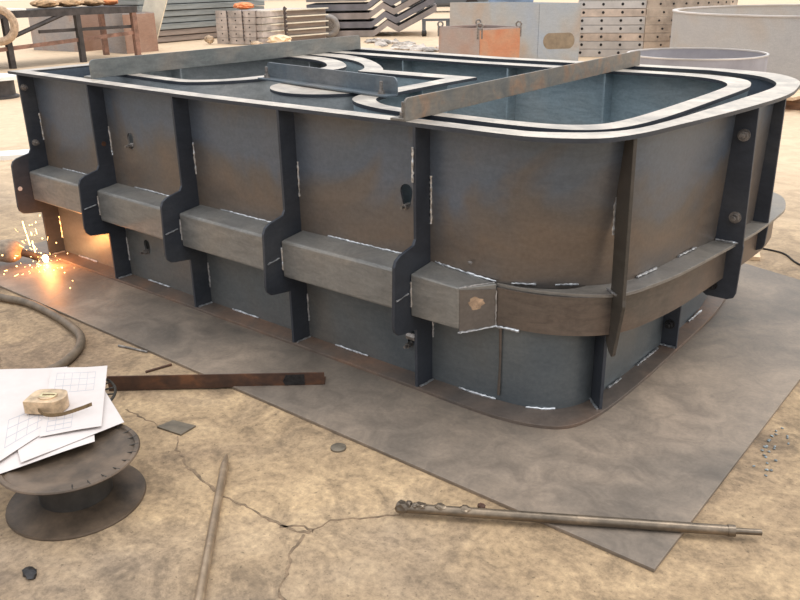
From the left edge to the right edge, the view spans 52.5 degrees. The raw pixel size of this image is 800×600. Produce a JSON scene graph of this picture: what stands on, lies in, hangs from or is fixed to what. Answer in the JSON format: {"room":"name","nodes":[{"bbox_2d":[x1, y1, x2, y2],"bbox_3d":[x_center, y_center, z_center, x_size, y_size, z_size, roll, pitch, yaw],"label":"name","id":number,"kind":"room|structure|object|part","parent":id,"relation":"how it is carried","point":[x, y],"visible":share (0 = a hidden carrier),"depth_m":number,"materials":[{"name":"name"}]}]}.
{"room":"metal fabrication yard","nodes":[
{"label":"metal fabrication yard","id":0,"kind":"room"},
{"bbox_2d":[0,0,799,599],"bbox_3d":[3.490,-12.837,36.419,140.000,0.101,140.000,16,27,36],"label":"floor","id":1,"kind":"structure","parent":0,"point":[300,519],"depth_m":2.34,"materials":[{"name":"concrete"}]},
{"bbox_2d":[0,73,19,99],"bbox_3d":[-5.535,-2.944,11.207,0.600,0.300,0.600,16,27,36],"label":"pedestal stand","id":2,"kind":"object","parent":1,"relation":"on","point":[7,86],"visible":0.91,"depth_m":11.10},
{"bbox_2d":[0,149,29,160],"bbox_3d":[-3.883,-1.266,7.237,1.600,0.040,0.250,-7,22,-14],"label":"strip","id":3,"kind":"object","parent":1,"relation":"on","point":[11,154],"visible":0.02,"depth_m":7.26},
{"bbox_2d":[0,239,40,262],"bbox_3d":[-2.568,-0.312,4.594,1.206,0.155,0.310,10,24,26],"label":"gun","id":4,"kind":"object","parent":1,"relation":"on","point":[9,248],"visible":0.99,"depth_m":4.39,"materials":[{"name":"metal"}]},
{"bbox_2d":[22,566,36,579],"bbox_3d":[-0.971,0.716,2.130,0.057,0.021,0.034,16,27,36],"label":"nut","id":5,"kind":"object","parent":1,"relation":"on","point":[29,572],"visible":1,"depth_m":2.12,"materials":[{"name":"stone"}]},
{"bbox_2d":[0,293,85,367],"bbox_3d":[-2.070,0.024,3.892,0.656,0.036,2.066,-16,26,-34],"label":"hose","id":6,"kind":"object","parent":1,"relation":"on","point":[77,349],"visible":0.75,"depth_m":3.64,"materials":[{"name":"rubber"}]},
{"bbox_2d":[28,14,101,51],"bbox_3d":[-7.868,-6.460,19.363,1.686,0.925,0.970,12,25,29],"label":"bin","id":7,"kind":"object","parent":1,"relation":"on","point":[65,22],"visible":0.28,"depth_m":18.95,"materials":[{"name":"metal"}]},
{"bbox_3d":[-8.110,-6.295,18.989,1.656,0.900,0.020,12,25,29],"label":"panel","id":8,"kind":"part","parent":7,"relation":"part of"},
{"bbox_3d":[-7.155,-6.301,18.962,0.020,0.900,0.949,12,25,29],"label":"panel","id":9,"kind":"part","parent":7,"relation":"part of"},
{"bbox_2d":[0,6,141,68],"bbox_3d":[-7.400,-5.085,15.733,1.309,1.018,4.600,16,27,36],"label":"work table","id":10,"kind":"object","parent":1,"relation":"on","point":[56,13],"visible":0.82,"depth_m":15.97,"materials":[{"name":"metal"}]},
{"bbox_3d":[-7.254,-4.789,15.028,0.100,0.980,0.100,16,27,36],"label":"leg","id":11,"kind":"part","parent":10,"relation":"part of","materials":[{"name":"metal"}]},
{"bbox_2d":[0,6,18,45],"bbox_3d":[-7.214,-4.923,14.549,0.700,0.700,0.140,-7,22,-14],"label":"loop","id":12,"kind":"object","parent":10,"relation":"hanging from","point":[10,37],"visible":1,"depth_m":14.59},
{"bbox_2d":[7,8,25,10],"bbox_3d":[-7.463,-5.376,15.042,0.700,0.030,0.750,16,27,36],"label":"board","id":13,"kind":"object","parent":10,"relation":"on","point":[10,9],"visible":0.67,"depth_m":15.06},
{"bbox_2d":[30,0,58,7],"bbox_3d":[-6.922,-5.755,15.783,0.702,0.158,0.474,16,27,36],"label":"sack","id":14,"kind":"object","parent":10,"relation":"on","point":[37,3],"visible":1,"depth_m":15.60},
{"bbox_3d":[-6.922,-5.357,15.201,0.050,0.120,4.600,16,27,36],"label":"rail","id":15,"kind":"part","parent":10,"relation":"part of","materials":[{"name":"metal"}]},
{"bbox_3d":[-6.747,-4.940,15.636,0.050,0.279,3.998,16,27,36],"label":"rail","id":16,"kind":"part","parent":10,"relation":"part of","materials":[{"name":"metal"}]},
{"bbox_2d":[57,0,83,6],"bbox_3d":[-6.591,-5.905,16.144,0.688,0.153,0.531,16,27,36],"label":"sack","id":17,"kind":"object","parent":10,"relation":"on","point":[62,3],"visible":0.81,"depth_m":15.95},
{"bbox_3d":[-6.338,-5.215,16.069,0.100,0.980,0.100,16,27,36],"label":"leg","id":18,"kind":"part","parent":10,"relation":"part of","materials":[{"name":"metal"}]},
{"bbox_3d":[-6.221,-5.421,16.230,0.050,0.060,2.100,16,27,36],"label":"rail","id":19,"kind":"part","parent":10,"relation":"part of","materials":[{"name":"metal"}]},
{"bbox_2d":[81,0,104,6],"bbox_3d":[-6.267,-6.051,16.510,0.722,0.158,0.458,16,27,36],"label":"sack","id":20,"kind":"object","parent":10,"relation":"on","point":[91,3],"visible":0.75,"depth_m":16.31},
{"bbox_3d":[-6.467,-5.853,17.691,0.100,0.980,0.100,16,27,36],"label":"leg","id":21,"kind":"part","parent":10,"relation":"part of","materials":[{"name":"metal"}]},
{"bbox_2d":[103,0,117,4],"bbox_3d":[-6.081,-6.239,16.951,0.404,0.166,0.373,16,27,36],"label":"cloth","id":22,"kind":"object","parent":10,"relation":"on","point":[107,2],"visible":0.72,"depth_m":16.85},
{"bbox_3d":[-5.537,-5.589,16.980,0.100,0.980,0.100,16,27,36],"label":"leg","id":23,"kind":"part","parent":10,"relation":"part of","materials":[{"name":"metal"}]},
{"bbox_2d":[0,424,145,540],"bbox_3d":[-0.970,0.525,2.413,0.400,0.160,0.400,16,27,36],"label":"spool","id":24,"kind":"object","parent":1,"relation":"on","point":[87,489],"visible":0.8,"depth_m":2.34,"materials":[{"name":"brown metal"}]},
{"bbox_2d":[0,434,94,473],"bbox_3d":[-1.082,0.375,2.564,0.275,0.008,0.611,-5,22,-10],"label":"paper sheet","id":25,"kind":"object","parent":24,"relation":"on","point":[12,461],"visible":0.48,"depth_m":2.36,"materials":[{"name":"paper"}]},
{"bbox_2d":[18,392,123,462],"bbox_3d":[-1.095,0.344,2.627,0.306,0.005,0.579,-13,24,-27],"label":"paper sheet","id":26,"kind":"object","parent":25,"relation":"on","point":[38,446],"visible":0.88,"depth_m":2.45,"materials":[{"name":"paper"}]},
{"bbox_2d":[0,367,57,460],"bbox_3d":[-1.188,0.347,2.611,0.223,0.006,0.685,-9,23,-19],"label":"paper sheet","id":27,"kind":"object","parent":26,"relation":"on","point":[18,428],"visible":0.83,"depth_m":2.61,"materials":[{"name":"paper"}]},
{"bbox_2d":[39,366,106,436],"bbox_3d":[-1.068,0.314,2.679,0.188,0.005,0.484,-8,22,-16],"label":"paper sheet","id":28,"kind":"object","parent":27,"relation":"on","point":[83,385],"visible":0.9,"depth_m":2.67,"materials":[{"name":"paper"}]},
{"bbox_2d":[23,389,91,416],"bbox_3d":[-1.084,0.326,2.572,0.203,0.048,0.106,6,23,17],"label":"tape measure","id":29,"kind":"object","parent":28,"relation":"on","point":[45,402],"visible":1,"depth_m":2.55,"materials":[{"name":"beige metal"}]},
{"bbox_3d":[-1.118,0.301,2.578,0.050,0.001,0.026,0,22,3],"label":"label plate","id":30,"kind":"part","parent":29,"relation":"part of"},
{"bbox_2d":[105,378,116,400],"bbox_3d":[-1.133,0.398,2.748,0.354,0.155,0.354,16,27,36],"label":"spool","id":31,"kind":"object","parent":1,"relation":"on","point":[107,379],"visible":0.02,"depth_m":2.78,"materials":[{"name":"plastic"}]},
{"bbox_2d":[97,12,158,53],"bbox_3d":[-6.189,-6.100,18.487,1.120,0.845,0.940,16,27,36],"label":"bin","id":32,"kind":"object","parent":1,"relation":"on","point":[146,24],"visible":0.63,"depth_m":18.15,"materials":[{"name":"metal"}]},
{"bbox_3d":[-6.436,-5.952,18.159,1.031,0.820,0.020,17,28,39],"label":"panel","id":33,"kind":"part","parent":32,"relation":"part of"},
{"bbox_3d":[-5.805,-5.967,18.169,0.090,0.820,0.872,16,27,36],"label":"panel","id":34,"kind":"part","parent":32,"relation":"part of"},
{"bbox_2d":[118,345,147,352],"bbox_3d":[-1.129,0.206,3.432,0.160,0.010,0.012,9,24,24],"label":"stub","id":35,"kind":"object","parent":1,"relation":"on","point":[122,346],"visible":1,"depth_m":3.43,"materials":[{"name":"metal"}]},
{"bbox_2d":[142,0,167,39],"bbox_3d":[-5.745,-6.662,18.863,1.497,1.600,0.192,8,23,21],"label":"board","id":36,"kind":"object","parent":1,"relation":"on","point":[158,7],"visible":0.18,"depth_m":18.75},
{"bbox_2d":[145,363,171,372],"bbox_3d":[-0.967,0.273,3.255,0.107,0.010,0.010,-16,26,-34],"label":"stub","id":37,"kind":"object","parent":1,"relation":"on","point":[170,364],"visible":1,"depth_m":3.25,"materials":[{"name":"metal"}]},
{"bbox_2d":[157,420,195,435],"bbox_3d":[-0.778,0.441,2.825,0.115,0.007,0.070,11,25,28],"label":"steel offcut","id":38,"kind":"object","parent":1,"relation":"on","point":[176,427],"visible":1,"depth_m":2.81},
{"bbox_2d":[158,32,216,42],"bbox_3d":[-6.022,-7.430,22.756,1.850,0.135,4.600,13,25,31],"label":"board","id":39,"kind":"object","parent":1,"relation":"on","point":[182,37],"visible":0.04,"depth_m":21.63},
{"bbox_2d":[159,26,224,35],"bbox_3d":[-6.025,-7.574,22.699,1.900,0.135,4.600,13,25,31],"label":"board","id":40,"kind":"object","parent":39,"relation":"on","point":[167,32],"visible":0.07,"depth_m":21.66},
{"bbox_2d":[160,20,215,29],"bbox_3d":[-6.027,-7.719,22.642,1.950,0.135,4.600,13,25,31],"label":"board","id":41,"kind":"object","parent":40,"relation":"on","point":[176,25],"visible":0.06,"depth_m":21.59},
{"bbox_2d":[162,14,215,22],"bbox_3d":[-6.030,-7.863,22.585,1.850,0.135,4.600,13,25,31],"label":"board","id":42,"kind":"object","parent":41,"relation":"on","point":[171,19],"visible":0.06,"depth_m":21.61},
{"bbox_2d":[163,6,263,16],"bbox_3d":[-6.032,-8.007,22.528,1.900,0.135,4.600,13,25,31],"label":"board","id":43,"kind":"object","parent":42,"relation":"on","point":[184,12],"visible":0.27,"depth_m":21.85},
{"bbox_2d":[100,0,264,11],"bbox_3d":[-6.035,-8.151,22.471,1.950,0.135,4.600,13,25,31],"label":"board","id":44,"kind":"object","parent":43,"relation":"on","point":[199,5],"visible":0.57,"depth_m":21.85,"materials":[{"name":"wood"}]},
{"bbox_2d":[115,0,244,4],"bbox_3d":[-6.037,-8.295,22.415,1.850,0.135,4.600,13,25,31],"label":"board","id":45,"kind":"object","parent":44,"relation":"on","point":[120,2],"visible":0.47,"depth_m":21.03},
{"bbox_2d":[204,35,213,43],"bbox_3d":[-4.793,-6.548,20.388,0.344,0.216,0.168,16,27,36],"label":"heap","id":46,"kind":"object","parent":1,"relation":"on","point":[209,39],"visible":1,"depth_m":20.32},
{"bbox_2d":[194,454,228,599],"bbox_3d":[-0.521,0.661,2.231,0.025,0.025,0.870,-3,22,-5],"label":"rod","id":47,"kind":"object","parent":1,"relation":"on","point":[201,587],"visible":1,"depth_m":2.25,"materials":[{"name":"beige metal"}]},
{"bbox_2d":[107,372,325,390],"bbox_3d":[-0.697,0.301,3.100,0.820,0.063,0.057,-1,22,0],"label":"iron","id":48,"kind":"object","parent":1,"relation":"on","point":[188,381],"visible":0.95,"depth_m":3.07,"materials":[{"name":"metal"}]},
{"bbox_2d":[250,41,262,44],"bbox_3d":[-3.474,-6.209,19.645,0.418,0.125,0.216,16,27,36],"label":"heap","id":49,"kind":"object","parent":1,"relation":"on","point":[251,42],"visible":0.72,"depth_m":19.57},
{"bbox_2d":[217,33,328,43],"bbox_3d":[-3.286,-6.779,21.002,1.526,0.150,2.584,16,27,36],"label":"panel","id":50,"kind":"object","parent":1,"relation":"on","point":[220,40],"visible":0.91,"depth_m":20.41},
{"bbox_3d":[-4.432,-6.516,20.385,0.380,0.150,0.030,11,24,27],"label":"plate","id":51,"kind":"part","parent":50,"relation":"part of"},
{"bbox_3d":[-4.052,-6.444,20.187,0.470,0.150,0.030,11,24,27],"label":"plate","id":52,"kind":"part","parent":50,"relation":"part of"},
{"bbox_3d":[-3.676,-6.373,19.991,0.370,0.150,0.030,11,24,27],"label":"plate","id":53,"kind":"part","parent":50,"relation":"part of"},
{"bbox_2d":[217,26,328,37],"bbox_3d":[-3.283,-6.925,20.940,1.526,0.150,2.584,16,27,36],"label":"panel","id":54,"kind":"object","parent":50,"relation":"on","point":[308,30],"visible":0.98,"depth_m":20.27,"materials":[{"name":"metal"}]},
{"bbox_3d":[-4.429,-6.662,20.323,0.380,0.150,0.030,11,24,27],"label":"plate","id":55,"kind":"part","parent":54,"relation":"part of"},
{"bbox_3d":[-4.049,-6.590,20.125,0.470,0.150,0.030,11,24,27],"label":"plate","id":56,"kind":"part","parent":54,"relation":"part of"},
{"bbox_3d":[-3.673,-6.519,19.928,0.370,0.150,0.030,11,24,27],"label":"plate","id":57,"kind":"part","parent":54,"relation":"part of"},
{"bbox_2d":[216,20,328,30],"bbox_3d":[-3.280,-7.070,20.878,1.526,0.150,2.584,16,27,36],"label":"panel","id":58,"kind":"object","parent":54,"relation":"on","point":[301,24],"visible":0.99,"depth_m":20.19,"materials":[{"name":"metal"}]},
{"bbox_3d":[-4.427,-6.807,20.261,0.380,0.150,0.030,11,24,27],"label":"plate","id":59,"kind":"part","parent":58,"relation":"part of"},
{"bbox_3d":[-4.046,-6.735,20.062,0.470,0.150,0.030,11,24,27],"label":"plate","id":60,"kind":"part","parent":58,"relation":"part of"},
{"bbox_3d":[-3.670,-6.664,19.866,0.370,0.150,0.030,11,24,27],"label":"plate","id":61,"kind":"part","parent":58,"relation":"part of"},
{"bbox_2d":[216,14,327,23],"bbox_3d":[-3.277,-7.215,20.816,1.526,0.150,2.584,16,27,36],"label":"panel","id":62,"kind":"object","parent":58,"relation":"on","point":[308,17],"visible":1,"depth_m":20.15,"materials":[{"name":"metal"}]},
{"bbox_3d":[-4.424,-6.952,20.199,0.380,0.150,0.030,11,24,27],"label":"plate","id":63,"kind":"part","parent":62,"relation":"part of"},
{"bbox_3d":[-4.043,-6.881,20.000,0.470,0.150,0.030,11,24,27],"label":"plate","id":64,"kind":"part","parent":62,"relation":"part of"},
{"bbox_3d":[-3.667,-6.809,19.804,0.370,0.150,0.030,11,24,27],"label":"plate","id":65,"kind":"part","parent":62,"relation":"part of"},
{"bbox_2d":[215,7,327,16],"bbox_3d":[-3.274,-7.361,20.753,1.526,0.150,2.584,16,27,36],"label":"panel","id":66,"kind":"object","parent":62,"relation":"on","point":[273,11],"visible":1,"depth_m":20.16,"materials":[{"name":"metal"}]},
{"bbox_3d":[-4.421,-7.098,20.137,0.380,0.150,0.030,11,24,27],"label":"plate","id":67,"kind":"part","parent":66,"relation":"part of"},
{"bbox_2d":[226,10,229,40],"bbox_3d":[-4.261,-6.788,20.101,0.043,0.725,0.042,16,27,36],"label":"strap","id":68,"kind":"object","parent":66,"relation":"hanging from","point":[226,10],"visible":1,"depth_m":20.10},
{"bbox_3d":[-4.040,-7.026,19.938,0.470,0.150,0.030,11,24,27],"label":"plate","id":69,"kind":"part","parent":66,"relation":"part of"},
{"bbox_2d":[241,10,244,40],"bbox_3d":[-3.841,-6.709,19.882,0.043,0.725,0.042,16,27,36],"label":"strap","id":70,"kind":"object","parent":66,"relation":"hanging from","point":[241,10],"visible":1,"depth_m":19.86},
{"bbox_2d":[233,2,253,9],"bbox_3d":[-3.915,-7.336,20.242,0.680,0.181,0.478,16,27,36],"label":"heap","id":71,"kind":"object","parent":66,"relation":"on","point":[242,5],"visible":1,"depth_m":20.09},
{"bbox_3d":[-3.664,-6.955,19.742,0.370,0.150,0.030,11,24,27],"label":"plate","id":72,"kind":"part","parent":66,"relation":"part of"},
{"bbox_2d":[283,6,287,34],"bbox_3d":[-2.835,-6.928,20.155,0.104,0.687,0.090,-3,22,-5],"label":"chain","id":73,"kind":"object","parent":66,"relation":"hanging from","point":[285,17],"visible":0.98,"depth_m":20.12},
{"bbox_2d":[267,34,291,42],"bbox_3d":[-2.929,-6.294,19.661,0.744,0.269,0.478,16,27,36],"label":"heap","id":74,"kind":"object","parent":1,"relation":"on","point":[275,38],"visible":0.73,"depth_m":19.48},
{"bbox_2d":[320,14,339,37],"bbox_3d":[-1.911,-7.342,21.754,0.610,0.610,0.162,1,22,4],"label":"tyre","id":75,"kind":"object","parent":1,"relation":"on","point":[333,23],"visible":0.56,"depth_m":21.70,"materials":[{"name":"rubber"}]},
{"bbox_2d":[330,443,345,452],"bbox_3d":[-0.204,0.487,2.682,0.052,0.009,0.052,16,27,36],"label":"round slug","id":76,"kind":"object","parent":1,"relation":"on","point":[336,447],"visible":1,"depth_m":2.67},
{"bbox_2d":[334,3,436,36],"bbox_3d":[-0.734,-7.933,22.957,3.500,0.780,2.200,0,22,2],"label":"sheet","id":77,"kind":"object","parent":1,"relation":"on","point":[362,32],"visible":0.78,"depth_m":22.04,"materials":[{"name":"metal"}]},
{"bbox_2d":[314,0,433,27],"bbox_3d":[-0.768,-8.143,22.875,3.440,0.780,2.200,0,22,2],"label":"sheet","id":78,"kind":"object","parent":77,"relation":"on","point":[344,23],"visible":0.76,"depth_m":21.95,"materials":[{"name":"metal"}]},
{"bbox_2d":[324,0,418,19],"bbox_3d":[-0.802,-8.352,22.794,3.380,0.780,2.200,0,22,2],"label":"sheet","id":79,"kind":"object","parent":78,"relation":"on","point":[351,14],"visible":0.73,"depth_m":21.88,"materials":[{"name":"metal"}]},
{"bbox_2d":[306,0,400,10],"bbox_3d":[-0.835,-8.561,22.712,3.320,0.780,2.200,0,22,2],"label":"sheet","id":80,"kind":"object","parent":79,"relation":"on","point":[332,6],"visible":0.87,"depth_m":21.82,"materials":[{"name":"metal"}]},
{"bbox_2d":[306,0,365,1],"bbox_3d":[-0.869,-8.770,22.630,3.260,0.780,2.200,0,22,2],"label":"sheet","id":81,"kind":"object","parent":80,"relation":"on","point":[306,0],"visible":1,"depth_m":21.77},
{"bbox_2d":[0,240,799,571],"bbox_3d":[-0.059,-0.142,4.264,4.045,0.012,2.700,16,27,36],"label":"floor plate","id":82,"kind":"object","parent":1,"relation":"on","point":[664,449],"visible":0.48,"depth_m":2.88,"materials":[{"name":"metal"}]},
{"bbox_2d":[2,215,72,287],"bbox_3d":[-2.040,-0.298,4.359,0.984,0.301,0.330,16,27,36],"label":"sparks","id":83,"kind":"object","parent":82,"relation":"on","point":[39,215],"visible":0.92,"depth_m":4.41,"materials":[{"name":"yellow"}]},
{"bbox_2d":[42,255,48,262],"bbox_3d":[-1.951,-0.226,4.470,0.031,0.042,0.030,16,27,36],"label":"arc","id":84,"kind":"object","parent":82,"relation":"on","point":[45,258],"visible":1,"depth_m":4.46,"materials":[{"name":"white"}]},
{"bbox_2d":[93,55,346,253],"bbox_3d":[-0.905,-0.829,4.647,1.193,1.011,1.263,16,27,36],"label":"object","id":85,"kind":"object","parent":82,"relation":"on","point":[240,79],"visible":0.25,"depth_m":4.14,"materials":[{"name":"metal"}]},
{"bbox_2d":[270,83,360,110],"bbox_3d":[-0.299,-0.502,3.820,0.548,0.991,0.548,16,27,36],"label":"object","id":86,"kind":"object","parent":82,"relation":"on","point":[281,92],"visible":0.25,"depth_m":3.42,"materials":[{"name":"metal"}]},
{"bbox_3d":[-0.307,-0.955,3.641,0.548,0.017,0.548,16,27,36],"label":"round lid","id":87,"kind":"part","parent":86,"relation":"part of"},
{"bbox_2d":[8,47,799,428],"bbox_3d":[-0.051,-0.643,4.138,3.526,1.012,2.278,16,27,36],"label":"hull section","id":88,"kind":"object","parent":82,"relation":"on","point":[539,279],"depth_m":3.04,"materials":[{"name":"metal"}]},
{"bbox_2d":[84,35,360,78],"bbox_3d":[-0.901,-1.411,4.642,0.068,0.088,1.975,16,27,36],"label":"bar","id":89,"kind":"object","parent":88,"relation":"on","point":[126,65],"visible":1,"depth_m":4.46,"materials":[{"name":"metal"}]},
{"bbox_3d":[0.264,0.028,2.763,0.136,0.152,0.006,-9,23,-19],"label":"plate","id":90,"kind":"part","parent":88,"relation":"part of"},
{"bbox_2d":[390,50,640,120],"bbox_3d":[0.612,-0.954,3.479,0.063,0.076,2.103,14,26,34],"label":"bar","id":91,"kind":"object","parent":88,"relation":"on","point":[423,105],"visible":1,"depth_m":3.18,"materials":[{"name":"metal"}]},
{"bbox_3d":[0.609,-0.923,3.494,0.055,0.008,2.103,14,26,34],"label":"flat leg","id":92,"kind":"part","parent":91,"relation":"part of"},
{"bbox_2d":[307,51,750,343],"bbox_3d":[0.060,-0.607,4.048,2.880,1.007,1.732,16,27,36],"label":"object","id":93,"kind":"object","parent":82,"relation":"on","point":[623,99],"visible":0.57,"depth_m":4.10,"materials":[{"name":"metal"}]},
{"bbox_2d":[258,62,397,97],"bbox_3d":[-0.343,-0.971,3.557,0.063,0.082,0.925,-19,28,-39],"label":"bar","id":94,"kind":"object","parent":93,"relation":"attached to","point":[383,86],"visible":1,"depth_m":3.52,"materials":[{"name":"metal"}]},
{"bbox_3d":[-0.346,-0.939,3.567,0.055,0.015,0.925,-19,28,-39],"label":"flat leg","id":95,"kind":"part","parent":94,"relation":"part of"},
{"bbox_2d":[364,38,438,51],"bbox_3d":[0.028,-5.859,18.672,1.121,0.143,4.200,-9,23,-20],"label":"heap","id":96,"kind":"object","parent":1,"relation":"on","point":[406,45],"visible":0.96,"depth_m":18.41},
{"bbox_2d":[422,18,449,36],"bbox_3d":[0.968,-7.321,21.808,0.773,0.450,0.173,-1,22,1],"label":"trestle","id":97,"kind":"object","parent":1,"relation":"on","point":[424,32],"visible":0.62,"depth_m":21.72,"materials":[{"name":"paint"}]},
{"bbox_3d":[0.643,-7.351,21.803,0.100,0.360,0.100,0,22,1],"label":"leg","id":98,"kind":"part","parent":97,"relation":"part of","materials":[{"name":"paint"}]},
{"bbox_2d":[401,0,487,12],"bbox_3d":[2.089,-14.119,37.823,4.000,1.300,1.740,1,22,4],"label":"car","id":99,"kind":"object","parent":1,"relation":"on","point":[438,2],"visible":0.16,"depth_m":37.13,"materials":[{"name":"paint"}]},
{"bbox_2d":[437,19,521,57],"bbox_3d":[1.261,-4.051,13.018,0.881,0.813,1.073,-15,25,-31],"label":"bin","id":100,"kind":"object","parent":1,"relation":"on","point":[477,39],"visible":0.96,"depth_m":12.66,"materials":[{"name":"metal"}]},
{"bbox_3d":[0.927,-3.909,12.827,0.020,0.700,1.022,-15,25,-31],"label":"panel","id":101,"kind":"part","parent":100,"relation":"part of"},
{"bbox_3d":[1.551,-3.848,12.645,0.813,0.700,0.020,-15,25,-31],"label":"panel","id":102,"kind":"part","parent":100,"relation":"part of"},
{"bbox_2d":[427,0,533,6],"bbox_3d":[3.871,-17.487,45.325,7.000,2.000,2.000,0,22,1],"label":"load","id":103,"kind":"object","parent":1,"relation":"on","point":[488,0],"visible":0.16,"depth_m":44.62},
{"bbox_2d":[477,503,485,507],"bbox_3d":[0.238,0.603,2.365,0.027,0.021,0.021,16,27,36],"label":"lump","id":104,"kind":"object","parent":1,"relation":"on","point":[480,505],"visible":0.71,"depth_m":2.36,"materials":[{"name":"metal"}]},
{"bbox_2d":[450,2,581,60],"bbox_3d":[2.139,-5.139,15.481,0.676,1.000,2.759,-18,27,-37],"label":"metal panel","id":105,"kind":"object","parent":1,"relation":"on","point":[550,30],"visible":0.75,"depth_m":14.76,"materials":[{"name":"metal"}]},
{"bbox_3d":[1.403,-5.449,16.299,0.799,1.000,0.020,-3,22,-5],"label":"panel","id":106,"kind":"part","parent":105,"relation":"part of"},
{"bbox_3d":[1.749,-5.116,15.441,2.274,1.000,0.450,16,27,36],"label":"panel","id":107,"kind":"part","parent":105,"relation":"part of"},
{"bbox_3d":[2.524,-5.154,15.503,0.020,1.000,2.287,-17,27,-36],"label":"panel","id":108,"kind":"part","parent":105,"relation":"part of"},
{"bbox_3d":[2.870,-4.821,14.645,0.757,1.000,0.020,-3,22,-5],"label":"panel","id":109,"kind":"part","parent":105,"relation":"part of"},
{"bbox_2d":[394,500,761,536],"bbox_3d":[0.483,0.612,2.268,1.006,0.042,0.038,2,22,8],"label":"bar","id":110,"kind":"object","parent":1,"relation":"on","point":[402,507],"visible":1,"depth_m":2.26,"materials":[{"name":"metal"}]},
{"bbox_2d":[578,49,637,56],"bbox_3d":[4.069,-4.850,15.837,1.240,0.138,0.806,4,22,13],"label":"panel","id":111,"kind":"object","parent":1,"relation":"on","point":[582,52],"visible":0.34,"depth_m":15.51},
{"bbox_2d":[579,41,642,48],"bbox_3d":[4.067,-4.985,15.784,1.240,0.138,0.806,4,22,13],"label":"panel","id":112,"kind":"object","parent":111,"relation":"on","point":[582,44],"visible":0.73,"depth_m":15.42,"materials":[{"name":"metal"}]},
{"bbox_2d":[579,33,643,40],"bbox_3d":[4.065,-5.120,15.730,1.240,0.138,0.806,4,22,13],"label":"panel","id":113,"kind":"object","parent":112,"relation":"on","point":[583,36],"visible":0.72,"depth_m":15.36,"materials":[{"name":"metal"}]},
{"bbox_2d":[580,25,644,32],"bbox_3d":[4.062,-5.254,15.677,1.240,0.138,0.806,4,22,13],"label":"panel","id":114,"kind":"object","parent":113,"relation":"on","point":[583,28],"visible":0.73,"depth_m":15.31,"materials":[{"name":"metal"}]},
{"bbox_2d":[580,17,645,24],"bbox_3d":[4.060,-5.389,15.624,1.240,0.138,0.806,4,22,13],"label":"panel","id":115,"kind":"object","parent":114,"relation":"on","point":[584,20],"visible":0.69,"depth_m":15.26,"materials":[{"name":"metal"}]},
{"bbox_2d":[581,8,645,16],"bbox_3d":[4.058,-5.524,15.571,1.240,0.138,0.806,4,22,13],"label":"panel","id":116,"kind":"object","parent":115,"relation":"on","point":[617,12],"visible":0.73,"depth_m":15.21,"materials":[{"name":"metal"}]},
{"bbox_2d":[578,0,646,8],"bbox_3d":[4.055,-5.659,15.517,1.240,0.138,0.806,4,22,13],"label":"panel","id":117,"kind":"object","parent":116,"relation":"on","point":[592,4],"visible":0.84,"depth_m":15.16,"materials":[{"name":"metal"}]},
{"bbox_2d":[627,47,768,71],"bbox_3d":[3.475,-2.623,9.615,1.574,0.585,1.574,16,27,36],"label":"hoop","id":118,"kind":"object","parent":1,"relation":"on","point":[723,58],"visible":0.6,"depth_m":9.21},
{"bbox_2d":[669,4,799,88],"bbox_3d":[6.795,-4.010,12.536,5.030,0.915,5.030,16,27,36],"label":"cylindrical tank","id":119,"kind":"object","parent":1,"relation":"on","point":[773,29],"visible":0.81,"depth_m":11.30,"materials":[{"name":"metal"}]},
{"bbox_2d":[749,252,760,260],"bbox_3d":[1.915,-0.254,4.447,0.100,0.020,0.160,6,23,18],"label":"wood offcut","id":120,"kind":"object","parent":1,"relation":"on","point":[756,257],"visible":0.29,"depth_m":4.37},
{"bbox_2d":[752,427,788,475],"bbox_3d":[1.207,0.486,2.627,0.070,0.008,0.330,16,27,36],"label":"chips","id":121,"kind":"object","parent":1,"relation":"on","point":[787,436],"visible":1,"depth_m":2.64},
{"bbox_2d":[763,248,799,264],"bbox_3d":[2.223,-0.103,4.069,0.093,0.010,1.265,-9,23,-19],"label":"cable","id":122,"kind":"object","parent":1,"relation":"on","point":[787,255],"visible":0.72,"depth_m":4.45,"materials":[{"name":"rubber"}]},
{"bbox_2d":[785,90,799,109],"bbox_3d":[5.173,-2.145,8.913,1.119,0.158,1.817,-20,28,-39],"label":"pallet","id":123,"kind":"object","parent":1,"relation":"on","point":[793,102],"visible":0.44,"depth_m":9.14,"materials":[{"name":"brown wood"}]},
{"bbox_3d":[5.528,-4.802,15.649,1.117,0.138,1.766,16,27,36],"label":"curved panel","id":124,"kind":"object","parent":1,"relation":"on","visible":0},
{"bbox_2d":[643,41,669,48],"bbox_3d":[5.580,-4.898,15.496,2.060,0.138,0.394,-8,23,-18],"label":"curved panel","id":125,"kind":"object","parent":124,"relation":"on","point":[646,44],"visible":0.13,"depth_m":15.23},
{"bbox_2d":[643,33,670,40],"bbox_3d":[5.577,-5.033,15.444,2.060,0.138,0.392,-8,23,-18],"label":"curved panel","id":126,"kind":"object","parent":125,"relation":"on","point":[647,36],"visible":0.18,"depth_m":15.18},
{"bbox_2d":[644,24,671,32],"bbox_3d":[5.575,-5.168,15.389,2.060,0.138,0.394,-8,23,-18],"label":"curved panel","id":127,"kind":"object","parent":126,"relation":"on","point":[648,28],"visible":0.18,"depth_m":15.13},
{"bbox_2d":[645,16,672,24],"bbox_3d":[5.572,-5.303,15.337,2.060,0.138,0.392,-8,23,-18],"label":"curved panel","id":128,"kind":"object","parent":127,"relation":"on","point":[660,20],"visible":0.22,"depth_m":15.08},
{"bbox_2d":[646,8,675,16],"bbox_3d":[5.570,-5.438,15.283,2.060,0.138,0.394,-8,23,-18],"label":"curved panel","id":129,"kind":"object","parent":128,"relation":"on","point":[649,11],"visible":0.16,"depth_m":15.02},
{"bbox_2d":[646,0,737,7],"bbox_3d":[5.568,-5.573,15.231,2.060,0.138,0.392,-8,23,-18],"label":"curved panel","id":130,"kind":"object","parent":129,"relation":"on","point":[650,3],"visible":0.94,"depth_m":14.99,"materials":[{"name":"metal"}]}
]}

